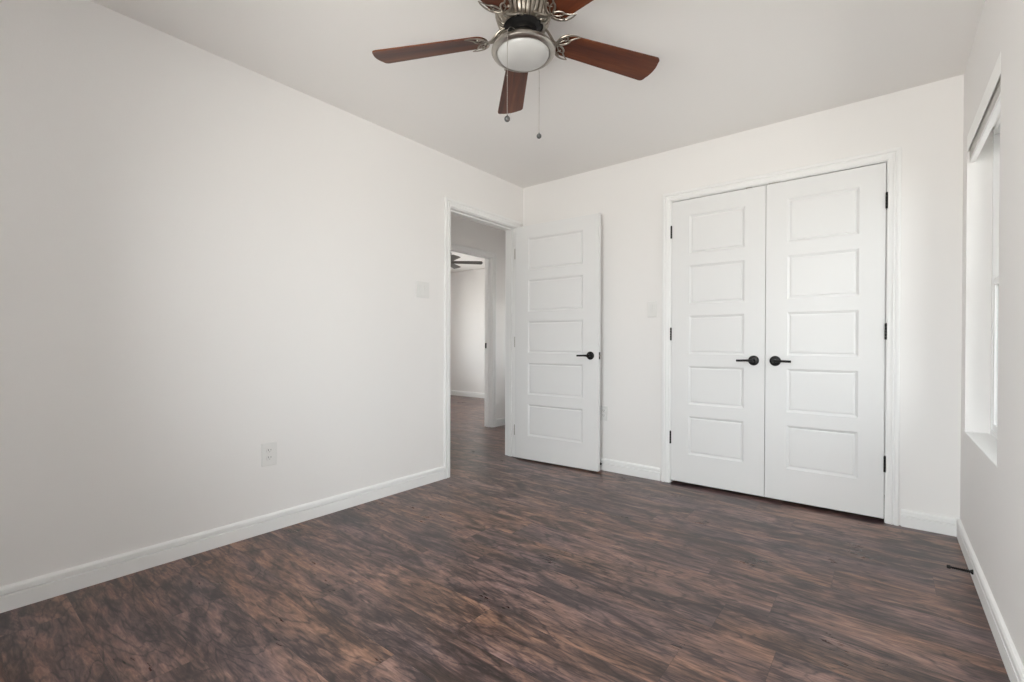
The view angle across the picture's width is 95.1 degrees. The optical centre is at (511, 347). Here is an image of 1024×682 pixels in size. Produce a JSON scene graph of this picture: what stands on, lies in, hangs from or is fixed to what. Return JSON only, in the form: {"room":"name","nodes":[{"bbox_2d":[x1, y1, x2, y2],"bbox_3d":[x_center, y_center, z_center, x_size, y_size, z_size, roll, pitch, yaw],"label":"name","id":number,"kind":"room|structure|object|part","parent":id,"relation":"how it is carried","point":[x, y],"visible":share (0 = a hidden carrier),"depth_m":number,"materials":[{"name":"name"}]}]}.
{"room":"empty bedroom","nodes":[
{"label":"empty bedroom","id":0,"kind":"room"},
{"bbox_2d":[0,0,522,586],"bbox_3d":[-1.155,-0.230,2.808,0.115,2.440,4.110,0,0,39],"label":"wall","id":1,"kind":"structure","parent":0,"point":[207,259],"depth_m":2.22,"materials":[{"name":"white paint"}]},
{"bbox_2d":[0,466,444,612],"bbox_3d":[-1.103,0.943,2.781,0.014,0.095,3.865,0,0,39],"label":"baseboard","id":2,"kind":"structure","parent":1,"relation":"attached to","point":[19,594],"depth_m":2.22,"materials":[{"name":"white paint"}]},
{"bbox_2d":[261,442,276,466],"bbox_3d":[-1.308,0.574,2.525,0.009,0.124,0.080,0,0,39],"label":"wall outlet","id":3,"kind":"object","parent":1,"relation":"attached to","point":[268,450],"visible":1,"depth_m":2.52,"materials":[{"name":"white plastic"}]},
{"bbox_2d":[266,455,272,460],"bbox_3d":[-1.308,0.587,2.524,0.007,0.042,0.034,0,0,39],"label":"receptacle","id":4,"kind":"object","parent":3,"relation":"attached to","point":[268,457],"depth_m":2.52,"materials":[{"name":"white plastic"}]},
{"bbox_2d":[416,281,428,297],"bbox_3d":[-0.637,-0.414,3.354,0.012,0.116,0.118,0,0,39],"label":"light switch","id":5,"kind":"object","parent":1,"relation":"attached to","point":[422,288],"visible":1,"depth_m":3.35,"materials":[{"name":"white plastic"}]},
{"bbox_2d":[444,197,520,478],"bbox_3d":[-0.265,-0.073,3.925,0.149,2.117,0.933,0,0,39],"label":"door frame","id":6,"kind":"structure","parent":1,"relation":"attached to","point":[451,206],"depth_m":3.99,"materials":[{"name":"white paint"}]},
{"bbox_3d":[-0.317,-0.074,3.966,0.017,2.117,0.933,0,0,39],"label":"casing","id":7,"kind":"part","parent":6,"relation":"part of","materials":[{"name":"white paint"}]},
{"bbox_2d":[450,268,484,392],"bbox_3d":[-0.239,-0.265,8.660,3.680,2.440,0.120,0,0,39],"label":"wall","id":8,"kind":"structure","parent":0,"point":[467,307],"depth_m":9.07,"materials":[{"name":"white paint"}]},
{"bbox_2d":[450,390,484,397],"bbox_3d":[-0.278,0.908,8.610,3.435,0.095,0.014,0,0,39],"label":"baseboard","id":9,"kind":"structure","parent":8,"relation":"attached to","point":[452,392],"depth_m":9.07,"materials":[{"name":"white paint"}]},
{"bbox_2d":[451,215,505,418],"bbox_3d":[-0.854,-0.243,5.031,0.115,2.440,4.000,0,0,39],"label":"wall","id":10,"kind":"structure","parent":0,"point":[464,232],"depth_m":5.78,"materials":[{"name":"white paint"}]},
{"bbox_2d":[451,243,495,426],"bbox_3d":[-0.547,-0.090,5.417,0.149,2.129,0.953,0,0,39],"label":"door frame","id":11,"kind":"structure","parent":10,"relation":"attached to","point":[490,257],"depth_m":5.72,"materials":[{"name":"white paint"}]},
{"bbox_2d":[496,417,504,426],"bbox_3d":[-0.407,0.932,4.679,1.036,0.095,3.600,0,0,39],"label":"baseboard","id":12,"kind":"structure","parent":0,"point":[500,421],"depth_m":5.82,"materials":[{"name":"white paint"}]},
{"bbox_2d":[0,395,1009,681],"bbox_3d":[-0.796,1.030,4.543,8.100,0.100,7.500,0,0,39],"label":"floor","id":13,"kind":"structure","parent":0,"point":[502,568],"depth_m":1.87,"materials":[{"name":"brown wood"}]},
{"bbox_2d":[90,0,984,272],"bbox_3d":[-0.790,-1.510,4.526,8.100,0.100,7.500,0,0,39],"label":"ceiling","id":14,"kind":"structure","parent":0,"point":[724,67],"depth_m":2.39,"materials":[{"name":"white paint"}]},
{"bbox_2d":[451,255,482,268],"bbox_3d":[-0.983,-1.348,6.777,1.008,0.255,1.010,0,0,39],"label":"ceiling fan","id":15,"kind":"object","parent":14,"relation":"hanging from","point":[453,257],"visible":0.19,"depth_m":6.80,"materials":[{"name":"black metal"}]},
{"bbox_3d":[-0.833,-1.236,6.505,0.116,0.006,0.460,13,-5,-23],"label":"blade","id":16,"kind":"part","parent":15,"relation":"part of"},
{"bbox_3d":[-0.893,-1.239,7.073,0.116,0.006,0.460,-12,-2,12],"label":"blade","id":17,"kind":"part","parent":15,"relation":"part of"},
{"bbox_3d":[-0.657,-1.237,6.811,0.460,0.006,0.117,0,-12,-6],"label":"blade","id":18,"kind":"part","parent":15,"relation":"part of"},
{"bbox_2d":[372,0,658,138],"bbox_3d":[0.044,-1.148,1.859,1.248,0.585,1.241,0,0,39],"label":"ceiling fan","id":19,"kind":"object","parent":14,"relation":"hanging from","point":[522,47],"visible":1,"depth_m":1.93,"materials":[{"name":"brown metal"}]},
{"bbox_3d":[-0.346,-1.261,1.984,0.504,0.006,0.137,0,12,13],"label":"blade","id":20,"kind":"part","parent":19,"relation":"part of","materials":[{"name":"brown wood"}]},
{"bbox_3d":[-0.161,-1.270,1.549,0.137,0.006,0.504,14,8,30],"label":"blade","id":21,"kind":"part","parent":19,"relation":"part of","materials":[{"name":"brown wood"}]},
{"bbox_3d":[-0.059,-1.270,1.915,0.091,0.046,0.066,0,12,13],"label":"bracket arm","id":22,"kind":"part","parent":19,"relation":"part of","materials":[{"name":"grey metal"}]},
{"bbox_3d":[0.002,-1.065,1.816,0.005,0.374,0.097,0,0,23],"label":"pull chain","id":23,"kind":"part","parent":19,"relation":"part of","materials":[{"name":"silver metal"}]},
{"bbox_3d":[-0.007,-1.281,1.800,0.066,0.046,0.091,14,8,30],"label":"bracket arm","id":24,"kind":"part","parent":19,"relation":"part of","materials":[{"name":"grey metal"}]},
{"bbox_3d":[0.010,-1.274,2.294,0.137,0.006,0.504,-12,1,-5],"label":"blade","id":25,"kind":"part","parent":19,"relation":"part of","materials":[{"name":"brown wood"}]},
{"bbox_3d":[0.046,-1.170,1.894,0.213,0.042,0.213,0,0,39],"label":"lamp shade","id":26,"kind":"part","parent":19,"relation":"part of","materials":[{"name":"white glass"}]},
{"bbox_3d":[0.118,-1.281,1.814,0.066,0.046,0.091,16,-10,-40],"label":"bracket arm","id":27,"kind":"part","parent":19,"relation":"part of","materials":[{"name":"grey metal"}]},
{"bbox_3d":[0.144,-1.282,1.938,0.091,0.046,0.066,0,-12,-23],"label":"bracket arm","id":28,"kind":"part","parent":19,"relation":"part of","materials":[{"name":"grey metal"}]},
{"bbox_3d":[0.310,-1.269,1.591,0.137,0.006,0.504,16,-10,-40],"label":"blade","id":29,"kind":"part","parent":19,"relation":"part of","materials":[{"name":"brown wood"}]},
{"bbox_3d":[0.416,-1.272,2.051,0.504,0.006,0.137,0,-12,-23],"label":"blade","id":30,"kind":"part","parent":19,"relation":"part of","materials":[{"name":"brown wood"}]},
{"bbox_2d":[514,213,600,470],"bbox_3d":[0.363,-0.042,3.931,0.826,2.032,0.156,0,0,36],"label":"door","id":31,"kind":"structure","parent":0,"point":[557,338],"depth_m":3.89,"materials":[{"name":"white paint"}]},
{"bbox_3d":[0.607,0.064,3.698,0.066,0.066,0.057,0,0,36],"label":"handle","id":32,"kind":"part","parent":31,"relation":"part of","materials":[{"name":"black metal"}]},
{"bbox_2d":[523,74,963,524],"bbox_3d":[1.325,-0.227,3.385,3.042,2.440,0.115,0,0,39],"label":"wall","id":33,"kind":"structure","parent":0,"point":[927,120],"depth_m":2.79,"materials":[{"name":"white paint"}]},
{"bbox_2d":[600,406,607,420],"bbox_3d":[0.740,0.528,3.776,0.072,0.116,0.009,0,0,39],"label":"wall outlet","id":34,"kind":"object","parent":33,"relation":"attached to","point":[603,409],"visible":0.94,"depth_m":3.77,"materials":[{"name":"white plastic"}]},
{"bbox_2d":[669,185,765,496],"bbox_3d":[1.398,-0.043,3.238,0.622,2.032,0.095,0,0,39],"label":"door","id":35,"kind":"structure","parent":33,"relation":"in","point":[718,330],"depth_m":3.23,"materials":[{"name":"white paint"}]},
{"bbox_3d":[1.530,0.085,3.087,0.097,0.020,0.023,0,0,39],"label":"lever","id":36,"kind":"part","parent":35,"relation":"part of","materials":[{"name":"black metal"}]},
{"bbox_3d":[1.580,0.085,3.073,0.066,0.066,0.057,0,0,39],"label":"handle","id":37,"kind":"part","parent":35,"relation":"part of","materials":[{"name":"black metal"}]},
{"bbox_2d":[600,458,956,536],"bbox_3d":[1.230,0.945,3.382,2.884,0.095,0.014,0,0,39],"label":"baseboard","id":38,"kind":"structure","parent":33,"relation":"attached to","point":[945,525],"depth_m":2.60,"materials":[{"name":"white paint"}]},
{"bbox_2d":[661,146,901,525],"bbox_3d":[1.680,-0.066,3.091,1.357,2.122,0.133,0,0,39],"label":"door frame","id":39,"kind":"structure","parent":33,"relation":"attached to","point":[892,157],"depth_m":2.67,"materials":[{"name":"white paint"}]},
{"bbox_2d":[765,163,887,518],"bbox_3d":[1.886,-0.039,2.848,0.619,2.032,0.095,0,0,39],"label":"door","id":40,"kind":"structure","parent":33,"relation":"in","point":[826,334],"depth_m":2.85,"materials":[{"name":"white paint"}]},
{"bbox_3d":[1.678,0.086,2.994,0.066,0.066,0.057,0,0,39],"label":"handle","id":41,"kind":"part","parent":40,"relation":"part of","materials":[{"name":"black metal"}]},
{"bbox_3d":[1.703,0.086,2.949,0.097,0.020,0.023,0,0,39],"label":"lever","id":42,"kind":"part","parent":40,"relation":"part of","materials":[{"name":"black metal"}]},
{"bbox_2d":[960,0,1023,665],"bbox_3d":[1.221,-0.212,0.921,0.130,2.440,3.865,0,0,39],"label":"wall","id":43,"kind":"structure","parent":0,"point":[991,496],"depth_m":1.65,"materials":[{"name":"white paint"}]},
{"bbox_2d":[946,565,973,574],"bbox_3d":[1.946,0.963,2.035,0.084,0.021,0.021,0,0,40],"label":"door stop","id":44,"kind":"object","parent":43,"relation":"attached to","point":[947,566],"visible":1,"depth_m":2.03,"materials":[{"name":"black metal"}]},
{"bbox_2d":[965,118,999,466],"bbox_3d":[2.058,-0.314,1.969,0.130,1.485,0.877,0,0,39],"label":"window","id":45,"kind":"structure","parent":43,"relation":"in","point":[987,443],"depth_m":2.26,"materials":[{"name":"white plastic"}]},
{"bbox_3d":[2.041,0.426,1.986,0.090,0.004,0.876,0,0,39],"label":"sill","id":46,"kind":"part","parent":45,"relation":"part of","materials":[{"name":"white paint"}]},
{"bbox_2d":[967,52,1000,162],"bbox_3d":[2.028,-0.988,1.990,0.050,0.136,0.869,0,0,39],"label":"window blind","id":47,"kind":"object","parent":45,"relation":"attached to","point":[988,111],"visible":0.66,"depth_m":1.94,"materials":[{"name":"white plastic"}]},
{"bbox_3d":[2.023,-0.927,1.994,0.022,0.014,0.857,0,0,39],"label":"rail","id":48,"kind":"part","parent":47,"relation":"part of","materials":[{"name":"white plastic"}]},
{"bbox_3d":[2.093,-0.314,1.941,0.040,1.485,0.877,0,0,39],"label":"frame","id":49,"kind":"part","parent":45,"relation":"part of","materials":[{"name":"white plastic"}]},
{"bbox_3d":[2.086,0.036,1.948,0.016,0.734,0.825,0,0,39],"label":"sash","id":50,"kind":"part","parent":45,"relation":"part of","materials":[{"name":"white plastic"}]},
{"bbox_3d":[2.086,0.036,1.948,0.004,0.670,0.761,0,0,39],"label":"pane","id":51,"kind":"part","parent":45,"relation":"part of","materials":[{"name":"clear glass"}]},
{"bbox_2d":[957,519,1023,681],"bbox_3d":[1.162,0.960,0.974,0.014,0.095,3.865,0,0,39],"label":"baseboard","id":52,"kind":"structure","parent":43,"relation":"attached to","point":[1014,667],"depth_m":1.65,"materials":[{"name":"white paint"}]}
]}

